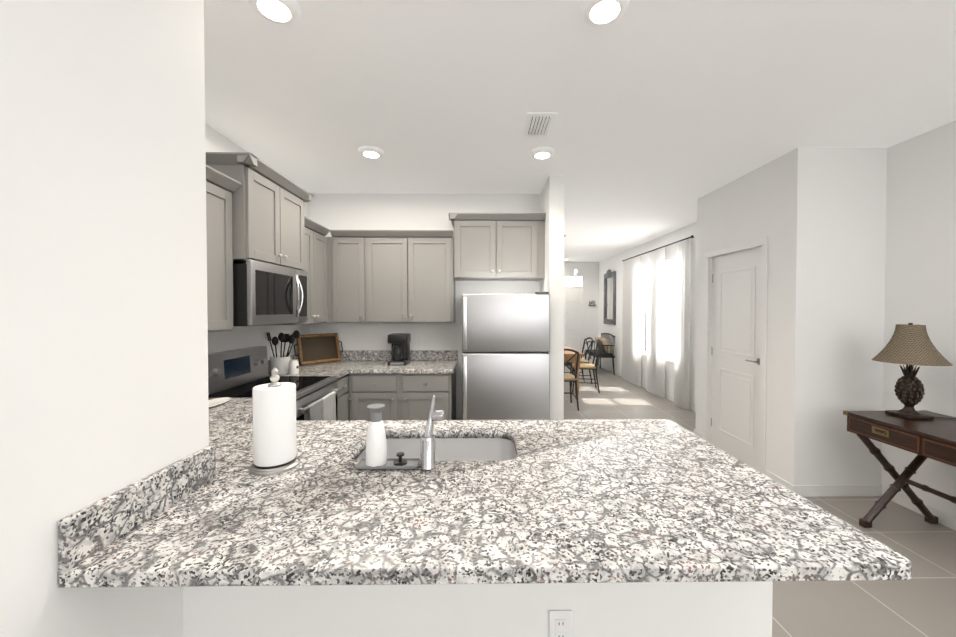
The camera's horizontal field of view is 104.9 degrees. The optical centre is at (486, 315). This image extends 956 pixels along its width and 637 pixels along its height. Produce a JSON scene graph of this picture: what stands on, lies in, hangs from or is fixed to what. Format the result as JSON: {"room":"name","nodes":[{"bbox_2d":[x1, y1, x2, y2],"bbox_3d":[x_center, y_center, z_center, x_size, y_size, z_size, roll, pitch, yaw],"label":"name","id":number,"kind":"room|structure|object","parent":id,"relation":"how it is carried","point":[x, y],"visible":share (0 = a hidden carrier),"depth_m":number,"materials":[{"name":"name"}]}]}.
{"room":"kitchen","nodes":[
{"label":"kitchen","id":0,"kind":"room"},
{"bbox_2d":[0,0,208,636],"bbox_3d":[-1.516,0.115,-0.763,1.265,2.720,3.900,0,1,-1],"label":"wall","id":1,"kind":"structure","parent":0,"point":[103,326],"depth_m":0.85,"materials":[{"name":"white paint"}]},
{"bbox_2d":[205,123,309,359],"bbox_3d":[-1.970,0.062,2.651,0.140,2.720,2.940,0,1,-1],"label":"wall","id":2,"kind":"structure","parent":0,"point":[237,337],"depth_m":2.85,"materials":[{"name":"white paint"}]},
{"bbox_2d":[206,164,233,331],"bbox_3d":[-1.728,-0.360,2.084,0.328,0.911,0.387,0,1,-1],"label":"upper cabinet","id":3,"kind":"object","parent":2,"relation":"attached to","point":[219,188],"depth_m":2.16,"materials":[{"name":"grey wood"}]},
{"bbox_2d":[206,152,289,267],"bbox_3d":[-1.693,-0.674,2.491,0.408,0.635,0.435,0,1,-1],"label":"upper cabinet","id":4,"kind":"object","parent":2,"relation":"attached to","point":[255,208],"depth_m":2.38,"materials":[{"name":"grey wood"}]},
{"bbox_2d":[233,259,307,325],"bbox_3d":[-1.654,-0.146,2.656,0.486,0.417,0.740,0,1,-1],"label":"over-the-range microwave","id":5,"kind":"object","parent":4,"relation":"attached to","point":[266,294],"visible":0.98,"depth_m":2.46,"materials":[{"name":"silver metal"}]},
{"bbox_2d":[273,220,317,324],"bbox_3d":[-1.742,-0.378,3.217,0.328,0.911,0.380,0,1,-1],"label":"upper cabinet","id":6,"kind":"object","parent":2,"relation":"attached to","point":[312,276],"depth_m":3.33,"materials":[{"name":"grey wood"}]},
{"bbox_2d":[286,180,309,271],"bbox_3d":[-1.697,-0.678,2.805,0.408,0.635,0.437,0,1,-1],"label":"upper cabinet","id":7,"kind":"object","parent":2,"relation":"attached to","point":[296,224],"depth_m":2.90,"materials":[{"name":"grey wood"}]},
{"bbox_2d":[318,224,325,322],"bbox_3d":[-1.745,-0.382,3.469,0.328,0.911,0.367,0,1,-1],"label":"upper cabinet","id":8,"kind":"object","parent":2,"relation":"attached to","point":[321,231],"depth_m":3.53,"materials":[{"name":"grey wood"}]},
{"bbox_2d":[309,193,539,419],"bbox_3d":[-0.600,0.040,4.068,2.635,2.720,0.140,0,1,-1],"label":"wall","id":9,"kind":"structure","parent":0,"point":[356,211],"depth_m":3.98,"materials":[{"name":"white paint"}]},
{"bbox_2d":[338,334,341,344],"bbox_3d":[-1.607,0.258,3.983,0.070,0.114,0.009,0,1,-1],"label":"electrical outlet plate","id":10,"kind":"object","parent":9,"relation":"attached to","point":[339,335],"depth_m":3.98,"materials":[{"name":"white plastic"}]},
{"bbox_2d":[326,228,373,322],"bbox_3d":[-1.374,-0.386,3.790,0.461,0.911,0.380,0,1,-1],"label":"upper cabinet","id":11,"kind":"object","parent":9,"relation":"attached to","point":[349,253],"depth_m":3.66,"materials":[{"name":"grey wood"}]},
{"bbox_2d":[374,230,413,322],"bbox_3d":[-1.006,-0.387,3.820,0.552,0.911,0.328,0,1,-1],"label":"upper cabinet","id":12,"kind":"object","parent":9,"relation":"attached to","point":[393,249],"depth_m":3.66,"materials":[{"name":"grey wood"}]},
{"bbox_2d":[414,230,457,322],"bbox_3d":[-0.596,-0.387,3.825,0.512,0.911,0.328,0,1,-1],"label":"upper cabinet","id":13,"kind":"object","parent":9,"relation":"attached to","point":[434,282],"depth_m":3.67,"materials":[{"name":"grey wood"}]},
{"bbox_2d":[450,213,501,280],"bbox_3d":[-0.093,-0.694,3.827,0.485,0.635,0.328,0,1,-1],"label":"upper cabinet","id":14,"kind":"object","parent":9,"relation":"attached to","point":[477,236],"depth_m":3.67,"materials":[{"name":"grey wood"}]},
{"bbox_2d":[502,213,545,280],"bbox_3d":[0.303,-0.694,3.832,0.551,0.635,0.328,0,1,-1],"label":"upper cabinet","id":15,"kind":"object","parent":9,"relation":"attached to","point":[523,234],"depth_m":3.68,"materials":[{"name":"grey wood"}]},
{"bbox_2d":[183,581,772,636],"bbox_3d":[-0.019,1.006,1.165,1.775,0.877,0.110,0,1,-1],"label":"wall","id":16,"kind":"structure","parent":0,"point":[691,609],"depth_m":1.11,"materials":[{"name":"white paint"}]},
{"bbox_2d":[549,611,571,636],"bbox_3d":[0.223,0.946,1.105,0.070,0.114,0.009,0,1,-1],"label":"electrical outlet plate","id":17,"kind":"object","parent":16,"relation":"attached to","point":[560,623],"depth_m":1.10,"materials":[{"name":"white plastic"}]},
{"bbox_2d":[540,175,563,419],"bbox_3d":[0.617,0.002,6.535,0.139,2.720,6.155,0,1,-1],"label":"wall","id":18,"kind":"structure","parent":0,"point":[552,208],"depth_m":3.46,"materials":[{"name":"white paint"}]},
{"bbox_2d":[204,0,955,261],"bbox_3d":[0.519,-1.361,3.510,5.440,0.100,12.440,0,1,-1],"label":"ceiling","id":19,"kind":"structure","parent":0,"point":[670,112],"depth_m":2.13,"materials":[{"name":"white paint"}]},
{"bbox_2d":[248,0,300,24],"bbox_3d":[-0.872,-1.266,1.508,0.195,0.029,0.195,-1,1,-40],"label":"recessed light","id":20,"kind":"object","parent":19,"relation":"in","point":[282,12],"depth_m":1.51,"materials":[{"name":"white"}]},
{"bbox_2d":[358,146,383,158],"bbox_3d":[-0.918,-1.288,2.913,0.195,0.029,0.195,-1,1,-40],"label":"recessed light","id":21,"kind":"object","parent":19,"relation":"in","point":[372,152],"depth_m":2.87,"materials":[{"name":"white"}]},
{"bbox_2d":[522,113,557,136],"bbox_3d":[0.351,-1.286,2.494,0.200,0.016,0.310,0,1,-1],"label":"ceiling vent","id":22,"kind":"object","parent":19,"relation":"in","point":[538,124],"visible":1,"depth_m":2.47,"materials":[{"name":"white metal"}]},
{"bbox_2d":[530,147,554,158],"bbox_3d":[0.441,-1.288,2.931,0.195,0.029,0.195,-1,1,-40],"label":"recessed light","id":23,"kind":"object","parent":19,"relation":"in","point":[540,152],"depth_m":2.89,"materials":[{"name":"white"}]},
{"bbox_2d":[564,235,576,284],"bbox_3d":[1.258,-0.939,6.226,0.571,0.824,0.559,0,1,-1],"label":"pendant chandelier","id":24,"kind":"object","parent":19,"relation":"hanging from","point":[575,272],"visible":0.4,"depth_m":6.06,"materials":[{"name":"white"}]},
{"bbox_2d":[580,0,629,26],"bbox_3d":[0.487,-1.266,1.517,0.195,0.029,0.195,0,1,-7],"label":"recessed light","id":25,"kind":"object","parent":19,"relation":"in","point":[598,13],"depth_m":1.51,"materials":[{"name":"white"}]},
{"bbox_2d":[564,262,598,361],"bbox_3d":[1.855,-0.046,9.698,2.415,2.720,0.140,0,1,-1],"label":"wall","id":26,"kind":"structure","parent":0,"point":[590,270],"depth_m":9.63,"materials":[{"name":"white paint"}]},
{"bbox_2d":[564,274,584,365],"bbox_3d":[2.039,0.115,9.592,1.050,2.400,0.078,0,1,-1],"label":"door frame","id":27,"kind":"structure","parent":26,"relation":"attached to","point":[574,314],"depth_m":9.61,"materials":[{"name":"white paint"}]},
{"bbox_2d":[598,221,696,405],"bbox_3d":[3.027,-0.004,6.923,0.140,2.720,5.440,0,1,-1],"label":"wall","id":28,"kind":"structure","parent":0,"point":[614,263],"depth_m":6.77,"materials":[{"name":"white paint"}]},
{"bbox_2d":[604,269,615,324],"bbox_3d":[2.899,-0.445,8.735,0.068,1.306,0.760,0,1,-1],"label":"wall mirror","id":29,"kind":"object","parent":28,"relation":"attached to","point":[609,297],"visible":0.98,"depth_m":8.70,"materials":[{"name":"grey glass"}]},
{"bbox_2d":[641,265,647,354],"bbox_3d":[2.997,-0.102,6.811,0.102,1.678,0.778,0,1,-1],"label":"window","id":30,"kind":"structure","parent":28,"relation":"in","point":[646,266],"depth_m":7.16,"materials":[{"name":"white paint"}]},
{"bbox_2d":[598,363,695,412],"bbox_3d":[2.950,1.311,6.943,0.014,0.090,5.438,0,1,-1],"label":"baseboard","id":31,"kind":"structure","parent":28,"relation":"attached to","point":[693,408],"depth_m":6.87,"materials":[{"name":"white paint"}]},
{"bbox_2d":[623,235,693,260],"bbox_3d":[2.917,-1.137,6.474,0.087,0.040,2.580,0,1,-1],"label":"curtain rod","id":32,"kind":"object","parent":28,"relation":"attached to","point":[691,236],"visible":0.85,"depth_m":6.01,"materials":[{"name":"black metal"}]},
{"bbox_2d":[622,256,640,385],"bbox_3d":[2.877,0.103,7.323,0.080,2.465,0.800,0,1,-1],"label":"panel","id":33,"kind":"object","parent":32,"relation":"hanging from","point":[631,342],"visible":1,"depth_m":7.23,"materials":[{"name":"white fabric"}]},
{"bbox_2d":[646,248,664,397],"bbox_3d":[2.890,0.119,6.288,0.080,2.465,0.550,0,1,-1],"label":"panel","id":34,"kind":"object","parent":32,"relation":"hanging from","point":[655,383],"visible":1,"depth_m":6.22,"materials":[{"name":"white fabric"}]},
{"bbox_2d":[674,239,689,409],"bbox_3d":[2.900,0.131,5.453,0.080,2.465,0.340,0,1,-1],"label":"panel","id":35,"kind":"object","parent":32,"relation":"hanging from","point":[682,352],"visible":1,"depth_m":5.42,"materials":[{"name":"white fabric"}]},
{"bbox_2d":[665,257,675,362],"bbox_3d":[3.009,-0.087,5.851,0.102,1.678,0.778,0,1,-1],"label":"window","id":36,"kind":"structure","parent":28,"relation":"in","point":[666,311],"depth_m":6.20,"materials":[{"name":"white paint"}]},
{"bbox_2d":[695,147,814,484],"bbox_3d":[2.459,0.048,3.531,0.120,2.720,1.330,0,1,-1],"label":"wall","id":37,"kind":"structure","parent":0,"point":[772,200],"depth_m":3.01,"materials":[{"name":"white paint"}]},
{"bbox_2d":[694,429,702,437],"bbox_3d":[2.672,1.353,4.226,0.590,0.090,0.020,0,1,-1],"label":"baseboard","id":38,"kind":"structure","parent":37,"relation":"attached to","point":[696,432],"depth_m":4.13,"materials":[{"name":"white paint"}]},
{"bbox_2d":[703,237,767,474],"bbox_3d":[2.445,0.364,3.591,0.143,2.088,0.876,0,1,-1],"label":"door","id":39,"kind":"structure","parent":37,"relation":"attached to","point":[735,338],"depth_m":3.56,"materials":[{"name":"white paint"}]},
{"bbox_2d":[766,470,789,488],"bbox_3d":[2.401,1.372,3.020,0.017,0.090,0.270,0,1,-1],"label":"baseboard","id":40,"kind":"structure","parent":37,"relation":"attached to","point":[769,474],"depth_m":3.01,"materials":[{"name":"white paint"}]},
{"bbox_2d":[564,366,955,636],"bbox_3d":[0.519,1.458,3.554,5.440,0.100,12.440,0,1,-1],"label":"floor","id":41,"kind":"structure","parent":0,"point":[921,602],"depth_m":1.97,"materials":[{"name":"tile"}]},
{"bbox_2d":[208,346,342,420],"bbox_3d":[-1.530,0.839,2.679,0.730,1.165,0.744,0,1,-1],"label":"range","id":42,"kind":"object","parent":41,"relation":"on","point":[239,373],"visible":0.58,"depth_m":2.64,"materials":[{"name":"silver metal"}]},
{"bbox_2d":[336,374,348,419],"bbox_3d":[-1.592,0.974,3.245,0.628,0.876,0.370,0,1,-1],"label":"base cabinet","id":43,"kind":"object","parent":41,"relation":"on","point":[343,382],"depth_m":3.30,"materials":[{"name":"grey wood"}]},
{"bbox_2d":[268,354,348,377],"bbox_3d":[-1.586,0.463,3.194,0.638,0.143,0.292,0,1,-1],"label":"countertop","id":44,"kind":"structure","parent":43,"relation":"on","point":[340,368],"depth_m":3.38,"materials":[{"name":"grey stone"}]},
{"bbox_2d":[266,330,299,374],"bbox_3d":[-1.770,0.314,3.189,0.243,0.369,0.182,0,1,-1],"label":"utensil crock","id":45,"kind":"object","parent":44,"relation":"on","point":[280,363],"visible":0.92,"depth_m":3.14,"materials":[{"name":"white ceramic"}]},
{"bbox_2d":[289,359,298,374],"bbox_3d":[-1.650,0.440,3.141,0.078,0.120,0.076,0,1,-1],"label":"canister","id":46,"kind":"object","parent":44,"relation":"on","point":[294,367],"visible":1,"depth_m":3.11,"materials":[{"name":"white ceramic"}]},
{"bbox_2d":[294,333,342,364],"bbox_3d":[-1.722,0.337,3.779,0.034,0.300,0.500,-17,-10,38],"label":"bamboo tray","id":47,"kind":"object","parent":44,"relation":"on","point":[317,348],"visible":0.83,"depth_m":3.77,"materials":[{"name":"brown wood"}]},
{"bbox_2d":[57,398,911,587],"bbox_3d":[-0.478,0.492,1.304,2.808,0.143,1.061,0,1,-1],"label":"countertop","id":48,"kind":"structure","parent":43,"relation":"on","point":[607,500],"depth_m":0.95,"materials":[{"name":"grey stone"}]},
{"bbox_2d":[208,397,230,407],"bbox_3d":[-1.584,0.507,2.113,0.132,0.014,0.264,0,1,-1],"label":"spoon rest","id":49,"kind":"object","parent":48,"relation":"on","point":[216,402],"visible":0.54,"depth_m":2.17,"materials":[{"name":"white ceramic"}]},
{"bbox_2d":[249,368,299,475],"bbox_3d":[-0.743,0.355,1.288,0.156,0.346,0.156,0,1,-1],"label":"paper towel holder","id":50,"kind":"object","parent":48,"relation":"on","point":[274,430],"visible":1,"depth_m":1.24,"materials":[{"name":"white paper"}]},
{"bbox_2d":[355,404,419,469],"bbox_3d":[-0.347,0.422,1.292,0.213,0.211,0.071,0,1,-1],"label":"soap dispenser","id":51,"kind":"object","parent":48,"relation":"on","point":[376,453],"visible":1,"depth_m":1.27,"materials":[{"name":"grey plastic"}]},
{"bbox_2d":[420,395,444,469],"bbox_3d":[-0.192,0.403,1.368,0.086,0.248,0.233,0,1,-1],"label":"faucet","id":52,"kind":"object","parent":48,"relation":"on","point":[427,441],"visible":1,"depth_m":1.26,"materials":[{"name":"silver metal"}]},
{"bbox_2d":[356,438,516,460],"bbox_3d":[-0.196,0.657,1.504,0.698,0.190,0.403,0,1,-1],"label":"undermount sink","id":53,"kind":"object","parent":48,"relation":"in","point":[473,449],"visible":0.04,"depth_m":1.67,"materials":[{"name":"silver metal"}]},
{"bbox_2d":[349,368,455,419],"bbox_3d":[-0.818,0.968,3.694,0.970,0.876,0.628,0,1,-1],"label":"base cabinet","id":54,"kind":"object","parent":41,"relation":"on","point":[404,396],"depth_m":3.38,"materials":[{"name":"grey wood"}]},
{"bbox_2d":[340,350,457,373],"bbox_3d":[-1.112,0.456,3.671,1.598,0.143,0.651,0,1,-1],"label":"countertop","id":55,"kind":"structure","parent":54,"relation":"on","point":[360,361],"depth_m":3.83,"materials":[{"name":"grey stone"}]},
{"bbox_2d":[387,333,410,364],"bbox_3d":[-0.888,0.338,3.712,0.190,0.305,0.253,0,1,-1],"label":"coffee maker","id":56,"kind":"object","parent":55,"relation":"on","point":[400,347],"visible":1,"depth_m":3.63,"materials":[{"name":"black plastic"}]},
{"bbox_2d":[462,292,549,419],"bbox_3d":[0.170,0.592,3.655,0.805,1.626,0.682,0,1,-1],"label":"refrigerator","id":57,"kind":"object","parent":41,"relation":"on","point":[505,357],"visible":0.81,"depth_m":3.34,"materials":[{"name":"grey metal"}]},
{"bbox_2d":[564,348,578,410],"bbox_3d":[1.124,0.924,5.524,0.433,0.912,0.532,0,1,-1],"label":"dining chair","id":58,"kind":"object","parent":41,"relation":"on","point":[569,378],"visible":0.52,"depth_m":5.37,"materials":[{"name":"metal"}]},
{"bbox_2d":[564,345,583,399],"bbox_3d":[1.152,0.980,6.545,0.780,0.765,1.380,0,1,-1],"label":"dining table","id":59,"kind":"object","parent":41,"relation":"on","point":[568,355],"visible":0.21,"depth_m":5.91,"materials":[{"name":"brown wood"}]},
{"bbox_2d":[564,337,593,384],"bbox_3d":[1.840,0.895,7.399,0.532,0.912,0.433,0,1,-9],"label":"dining chair","id":60,"kind":"object","parent":41,"relation":"on","point":[584,360],"visible":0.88,"depth_m":7.25,"materials":[{"name":"metal"}]},
{"bbox_2d":[571,340,601,392],"bbox_3d":[1.808,0.906,6.683,0.532,0.912,0.433,0,1,9],"label":"dining chair","id":61,"kind":"object","parent":41,"relation":"on","point":[589,366],"visible":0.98,"depth_m":6.52,"materials":[{"name":"metal"}]},
{"bbox_2d":[584,333,614,374],"bbox_3d":[2.654,0.873,8.707,0.441,0.916,0.996,0,1,-1],"label":"armchair","id":62,"kind":"object","parent":41,"relation":"on","point":[607,350],"visible":0.94,"depth_m":8.34,"materials":[{"name":"black metal"}]},
{"bbox_2d":[843,410,955,527],"bbox_3d":[2.810,1.056,1.915,0.592,0.754,1.364,0,1,-1],"label":"desk","id":63,"kind":"object","parent":41,"relation":"on","point":[933,439],"visible":1,"depth_m":2.37,"materials":[{"name":"brown wood"}]},
{"bbox_2d":[871,323,955,419],"bbox_3d":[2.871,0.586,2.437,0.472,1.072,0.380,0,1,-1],"label":"table lamp","id":64,"kind":"object","parent":63,"relation":"on","point":[911,345],"visible":1,"depth_m":2.40,"materials":[{"name":"beige fabric"}]},
{"bbox_2d":[807,148,886,484],"bbox_3d":[2.826,0.058,2.930,0.600,2.720,0.120,0,1,-1],"label":"wall","id":65,"kind":"structure","parent":0,"point":[816,217],"depth_m":2.87,"materials":[{"name":"white paint"}]},
{"bbox_2d":[790,483,881,496],"bbox_3d":[2.733,1.374,2.880,0.680,0.090,0.015,0,1,-1],"label":"baseboard","id":66,"kind":"structure","parent":65,"relation":"attached to","point":[802,490],"depth_m":2.88,"materials":[{"name":"white paint"}]},
{"bbox_2d":[882,121,955,516],"bbox_3d":[3.211,0.101,0.110,0.140,2.720,5.530,0,1,-1],"label":"wall","id":67,"kind":"structure","parent":0,"point":[920,268],"depth_m":2.61,"materials":[{"name":"white paint"}]},
{"bbox_2d":[882,485,955,530],"bbox_3d":[3.134,1.415,0.179,0.014,0.090,5.428,0,1,-1],"label":"baseboard","id":68,"kind":"structure","parent":67,"relation":"attached to","point":[944,518],"depth_m":2.58,"materials":[{"name":"white paint"}]},
{"label":"outside","id":69,"kind":"structure","parent":0,"visible":0},
{"bbox_2d":[646,261,675,358],"bbox_3d":[3.564,-0.235,6.346,0.001,3.200,3.600,0,1,-1],"label":"window","id":70,"kind":"structure","parent":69,"point":[672,305],"depth_m":7.04,"materials":[{"name":"white"}]}
]}

